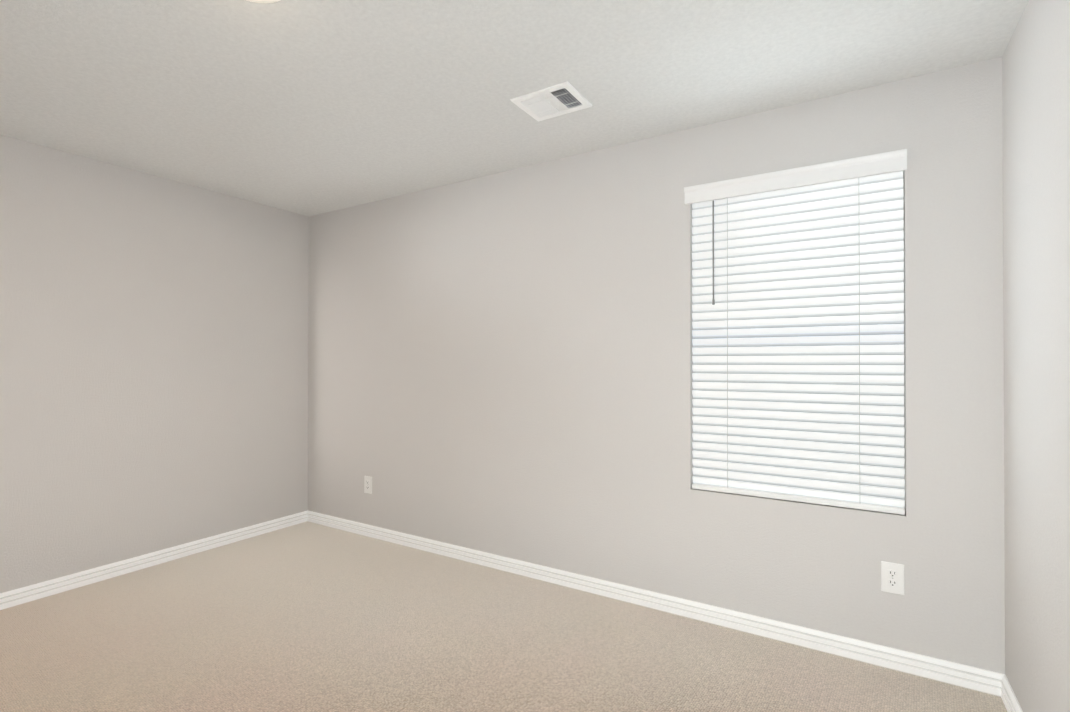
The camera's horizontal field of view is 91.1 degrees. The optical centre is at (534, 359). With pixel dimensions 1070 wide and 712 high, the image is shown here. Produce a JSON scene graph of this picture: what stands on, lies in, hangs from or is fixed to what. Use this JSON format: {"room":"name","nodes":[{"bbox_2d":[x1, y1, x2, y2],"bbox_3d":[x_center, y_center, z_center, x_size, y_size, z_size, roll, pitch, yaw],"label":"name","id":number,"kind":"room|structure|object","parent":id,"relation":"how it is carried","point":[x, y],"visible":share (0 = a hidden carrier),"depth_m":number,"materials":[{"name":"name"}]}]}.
{"room":"empty bedroom","nodes":[
{"label":"empty bedroom","id":0,"kind":"room"},
{"bbox_2d":[0,135,307,592],"bbox_3d":[-2.820,0.065,2.774,0.200,2.440,3.500,0,0,31],"label":"wall","id":1,"kind":"structure","parent":0,"point":[153,363],"depth_m":3.21,"materials":[{"name":"beige paint"}]},
{"bbox_2d":[0,510,307,609],"bbox_3d":[-2.725,1.244,2.715,0.016,0.083,3.450,0,0,31],"label":"baseboard","id":2,"kind":"structure","parent":1,"relation":"attached to","point":[19,596],"depth_m":3.20,"materials":[{"name":"white wood"}]},
{"bbox_2d":[0,522,1006,711],"bbox_3d":[-0.930,1.339,1.609,4.633,0.120,3.900,0,0,31],"label":"floor","id":3,"kind":"structure","parent":0,"point":[307,617],"depth_m":2.32,"materials":[{"name":"carpet"}]},
{"bbox_2d":[0,0,1028,216],"bbox_3d":[-0.930,-1.231,1.623,4.633,0.140,3.900,0,0,31],"label":"ceiling","id":4,"kind":"structure","parent":0,"point":[308,108],"depth_m":2.13,"materials":[{"name":"white paint"}]},
{"bbox_2d":[246,0,279,2],"bbox_3d":[-0.876,-1.218,1.590,0.236,0.126,0.236,0,0,31],"label":"recessed light","id":5,"kind":"object","parent":4,"relation":"in","point":[264,1],"visible":1,"depth_m":1.69,"materials":[{"name":"white"}]},
{"bbox_2d":[510,81,591,121],"bbox_3d":[0.075,-1.198,2.364,0.290,0.098,0.240,0,0,31],"label":"ceiling vent","id":6,"kind":"object","parent":4,"relation":"in","point":[552,101],"visible":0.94,"depth_m":2.37,"materials":[{"name":"white metal"}]},
{"bbox_2d":[308,57,1004,673],"bbox_3d":[0.036,0.068,3.194,4.633,2.440,0.200,0,0,31],"label":"wall","id":7,"kind":"structure","parent":0,"point":[500,363],"depth_m":2.76,"materials":[{"name":"beige paint"}]},
{"bbox_2d":[364,476,371,493],"bbox_3d":[-1.220,0.917,3.837,0.080,0.126,0.008,0,0,31],"label":"electrical outlet","id":8,"kind":"object","parent":7,"relation":"attached to","point":[368,484],"visible":1,"depth_m":3.83,"materials":[{"name":"white plastic"}]},
{"bbox_2d":[308,510,1001,695],"bbox_3d":[-0.020,1.246,3.095,4.233,0.083,0.017,0,0,31],"label":"baseboard","id":9,"kind":"structure","parent":7,"relation":"attached to","point":[969,677],"depth_m":2.55,"materials":[{"name":"white wood"}]},
{"bbox_2d":[684,149,906,514],"bbox_3d":[1.154,-0.106,2.414,0.911,1.507,0.080,0,0,31],"label":"window blinds","id":10,"kind":"object","parent":7,"relation":"attached to","point":[798,333],"visible":1,"depth_m":2.38,"materials":[{"name":"white plastic"}]},
{"bbox_2d":[881,561,903,594],"bbox_3d":[1.485,0.908,2.180,0.080,0.126,0.008,0,0,31],"label":"electrical outlet","id":11,"kind":"object","parent":7,"relation":"attached to","point":[892,577],"visible":1,"depth_m":2.18,"materials":[{"name":"white plastic"}]},
{"bbox_2d":[1002,0,1069,711],"bbox_3d":[0.960,0.052,0.459,0.200,2.440,3.500,0,0,31],"label":"wall","id":12,"kind":"structure","parent":0,"point":[1036,168],"depth_m":1.63,"materials":[{"name":"beige paint"}]},
{"bbox_2d":[996,672,1022,711],"bbox_3d":[0.870,1.231,0.513,0.016,0.083,3.450,0,0,31],"label":"baseboard","id":13,"kind":"structure","parent":12,"relation":"attached to","point":[1004,690],"depth_m":1.93,"materials":[{"name":"white wood"}]}
]}

